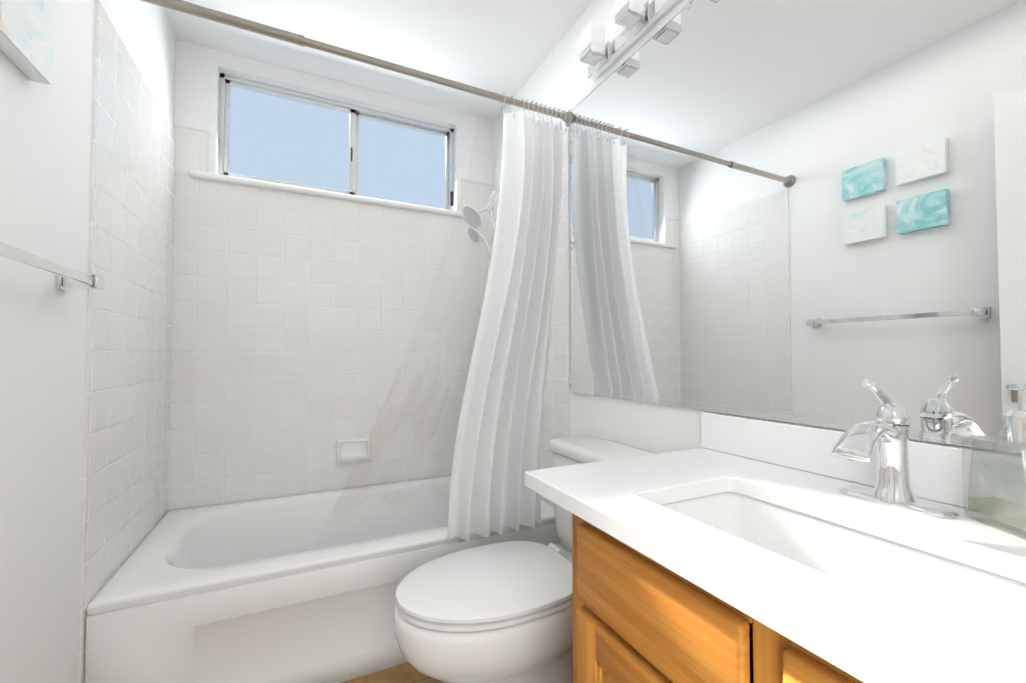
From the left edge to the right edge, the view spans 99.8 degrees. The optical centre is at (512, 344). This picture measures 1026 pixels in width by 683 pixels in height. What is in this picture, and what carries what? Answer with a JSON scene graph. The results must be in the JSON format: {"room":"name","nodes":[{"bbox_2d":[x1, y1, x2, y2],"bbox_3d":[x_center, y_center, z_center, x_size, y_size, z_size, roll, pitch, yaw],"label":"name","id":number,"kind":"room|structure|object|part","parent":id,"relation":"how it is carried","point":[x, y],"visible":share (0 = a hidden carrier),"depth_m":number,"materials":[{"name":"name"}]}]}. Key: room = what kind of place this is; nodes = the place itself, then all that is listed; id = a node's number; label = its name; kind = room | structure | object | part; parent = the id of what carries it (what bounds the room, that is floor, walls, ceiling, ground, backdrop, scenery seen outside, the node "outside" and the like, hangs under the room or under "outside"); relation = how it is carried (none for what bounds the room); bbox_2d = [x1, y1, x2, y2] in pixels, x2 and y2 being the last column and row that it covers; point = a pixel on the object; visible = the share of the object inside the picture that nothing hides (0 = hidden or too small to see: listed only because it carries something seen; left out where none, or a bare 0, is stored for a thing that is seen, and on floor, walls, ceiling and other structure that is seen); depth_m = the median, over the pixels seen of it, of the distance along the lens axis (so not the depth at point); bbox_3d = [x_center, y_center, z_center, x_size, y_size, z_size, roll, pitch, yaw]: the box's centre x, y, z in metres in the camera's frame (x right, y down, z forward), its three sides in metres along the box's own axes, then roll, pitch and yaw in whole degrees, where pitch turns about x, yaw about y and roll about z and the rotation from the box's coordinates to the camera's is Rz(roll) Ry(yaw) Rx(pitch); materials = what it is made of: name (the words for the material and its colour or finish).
{"room":"bathroom","nodes":[
{"label":"bathroom","id":0,"kind":"room"},
{"bbox_2d":[0,0,175,682],"bbox_3d":[-0.722,-0.156,0.197,0.120,2.420,3.840,1,-2,-26],"label":"wall","id":1,"kind":"structure","parent":0,"point":[45,151],"depth_m":0.96,"materials":[{"name":"white paint"}]},
{"bbox_2d":[0,0,53,84],"bbox_3d":[-0.932,-0.614,0.813,0.032,0.152,0.172,1,-2,-26],"label":"picture","id":2,"kind":"object","parent":1,"relation":"attached to","point":[26,35],"visible":1,"depth_m":0.82},
{"bbox_2d":[0,242,102,291],"bbox_3d":[-0.880,-0.157,0.737,0.070,0.048,0.676,1,-2,-26],"label":"towel rail","id":3,"kind":"object","parent":1,"relation":"attached to","point":[68,278],"visible":1,"depth_m":0.89,"materials":[{"name":"silver metal"}]},
{"bbox_2d":[78,0,174,682],"bbox_3d":[-1.282,0.087,1.477,0.006,2.000,0.786,1,-2,-26],"label":"wall tile","id":4,"kind":"structure","parent":1,"relation":"attached to","point":[127,420],"depth_m":1.34,"materials":[{"name":"white tile"}]},
{"bbox_2d":[174,39,493,183],"bbox_3d":[-0.813,-0.104,2.223,1.500,2.420,0.120,1,-2,-26],"label":"wall","id":5,"kind":"structure","parent":0,"point":[197,73],"depth_m":2.06,"materials":[{"name":"white paint"}]},
{"bbox_2d":[168,126,493,510],"bbox_3d":[-0.785,-0.113,2.166,1.500,1.645,0.006,1,-2,-26],"label":"wall tile","id":6,"kind":"structure","parent":5,"relation":"attached to","point":[296,319],"depth_m":2.06,"materials":[{"name":"white tile"}]},
{"bbox_2d":[336,437,370,463],"bbox_3d":[-0.780,0.526,2.122,0.164,0.120,0.048,1,-2,-26],"label":"soap dish","id":7,"kind":"object","parent":6,"relation":"attached to","point":[349,450],"visible":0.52,"depth_m":2.13,"materials":[{"name":"white ceramic"}]},
{"bbox_2d":[174,66,493,217],"bbox_3d":[-0.800,-0.978,2.220,1.500,0.524,0.127,1,-2,-26],"label":"window","id":8,"kind":"structure","parent":5,"relation":"in","point":[271,133],"depth_m":2.18,"materials":[{"name":"silver metal"}]},
{"bbox_2d":[351,147,452,205],"bbox_3d":[-0.587,-0.901,2.336,0.548,0.220,0.014,1,-2,-26],"label":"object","id":9,"kind":"structure","parent":8,"relation":"attached to","point":[451,198],"depth_m":2.44,"materials":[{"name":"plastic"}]},
{"bbox_2d":[163,0,592,121],"bbox_3d":[0.006,-1.406,0.586,1.740,0.100,3.840,1,-2,-26],"label":"ceiling","id":10,"kind":"structure","parent":0,"point":[507,47],"depth_m":1.87,"materials":[{"name":"white paint"}]},
{"bbox_2d":[342,662,442,682],"bbox_3d":[0.006,1.113,0.521,1.740,0.100,3.840,1,-2,-26],"label":"floor","id":11,"kind":"structure","parent":0,"point":[407,672],"depth_m":1.41,"materials":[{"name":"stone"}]},
{"bbox_2d":[85,475,559,682],"bbox_3d":[-0.613,0.895,1.789,1.484,0.400,0.772,1,-2,-26],"label":"bathtub","id":12,"kind":"object","parent":11,"relation":"on","point":[269,590],"visible":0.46,"depth_m":1.38,"materials":[{"name":"white ceramic"}]},
{"bbox_2d":[393,435,656,682],"bbox_3d":[0.045,0.706,1.271,0.774,0.752,0.443,1,-2,-26],"label":"toilet","id":13,"kind":"object","parent":11,"relation":"on","point":[501,612],"visible":0.65,"depth_m":1.11,"materials":[{"name":"white ceramic"}]},
{"bbox_3d":[-0.054,0.669,1.227,0.544,0.039,0.380,1,-2,-26],"label":"seat","id":14,"kind":"part","parent":13,"relation":"part of","materials":[{"name":"white plastic"}]},
{"bbox_2d":[525,377,1025,682],"bbox_3d":[0.504,0.557,0.580,0.559,1.014,1.042,1,-2,-26],"label":"bathroom vanity","id":15,"kind":"object","parent":11,"relation":"on","point":[735,549],"visible":0.98,"depth_m":0.65,"materials":[{"name":"white stone"}]},
{"bbox_2d":[661,492,1025,638],"bbox_3d":[0.430,0.362,0.639,0.320,0.132,0.495,1,-2,-26],"label":"sink","id":16,"kind":"object","parent":15,"relation":"in","point":[948,587],"depth_m":0.67,"materials":[{"name":"white ceramic"}]},
{"bbox_2d":[831,377,959,517],"bbox_3d":[0.599,0.161,0.713,0.171,0.214,0.160,1,-2,-26],"label":"faucet","id":17,"kind":"object","parent":15,"relation":"on","point":[892,496],"depth_m":0.72,"materials":[{"name":"silver metal"}]},
{"bbox_2d":[962,384,1025,539],"bbox_3d":[0.719,0.160,0.607,0.058,0.208,0.132,0,-1,6],"label":"soap dispenser","id":18,"kind":"object","parent":15,"relation":"on","point":[1014,424],"visible":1,"depth_m":0.62,"materials":[{"name":"clear glass"}]},
{"bbox_2d":[962,435,1025,539],"bbox_3d":[0.719,0.193,0.607,0.058,0.141,0.132,0,-1,6],"label":"bottle","id":19,"kind":"object","parent":18,"relation":"attached to","point":[1021,439],"depth_m":0.63,"materials":[{"name":"clear glass"}]},
{"bbox_2d":[494,0,1020,455],"bbox_3d":[0.733,-0.138,0.909,0.120,2.420,3.840,1,-2,-26],"label":"wall","id":20,"kind":"structure","parent":0,"point":[558,79],"depth_m":1.61,"materials":[{"name":"white paint"}]},
{"bbox_2d":[140,0,572,126],"bbox_3d":[-0.434,-0.953,1.472,1.499,0.068,0.068,1,-2,-26],"label":"rail","id":21,"kind":"object","parent":20,"relation":"attached to","point":[233,21],"visible":0.92,"depth_m":1.39,"materials":[{"name":"silver metal"}]},
{"bbox_2d":[317,92,566,541],"bbox_3d":[-0.223,-0.134,1.623,0.930,1.679,0.283,1,-2,-26],"label":"shower curtain","id":22,"kind":"object","parent":21,"relation":"hanging from","point":[497,455],"visible":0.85,"depth_m":1.63,"materials":[{"name":"white fabric"}]},
{"bbox_2d":[493,128,569,506],"bbox_3d":[0.060,0.104,2.134,0.006,2.000,0.786,1,-2,-26],"label":"wall tile","id":23,"kind":"structure","parent":20,"relation":"attached to","point":[557,413],"depth_m":1.84,"materials":[{"name":"white tile"}]},
{"bbox_2d":[462,187,499,278],"bbox_3d":[-0.086,-0.380,2.074,0.320,0.894,0.127,1,-2,-26],"label":"shower head","id":24,"kind":"object","parent":23,"relation":"attached to","point":[471,214],"depth_m":2.05},
{"bbox_2d":[579,0,679,80],"bbox_3d":[0.474,-1.063,1.191,0.117,0.106,0.976,1,-2,-26],"label":"sconce","id":25,"kind":"object","parent":20,"relation":"attached to","point":[637,19],"visible":1,"depth_m":1.45,"materials":[{"name":"silver metal"}]},
{"bbox_2d":[569,0,1025,453],"bbox_3d":[0.605,-0.407,1.027,0.009,1.167,1.692,1,-2,-26],"label":"mirror","id":26,"kind":"object","parent":20,"relation":"attached to","point":[809,212],"visible":1,"depth_m":0.94,"materials":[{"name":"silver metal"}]}
]}

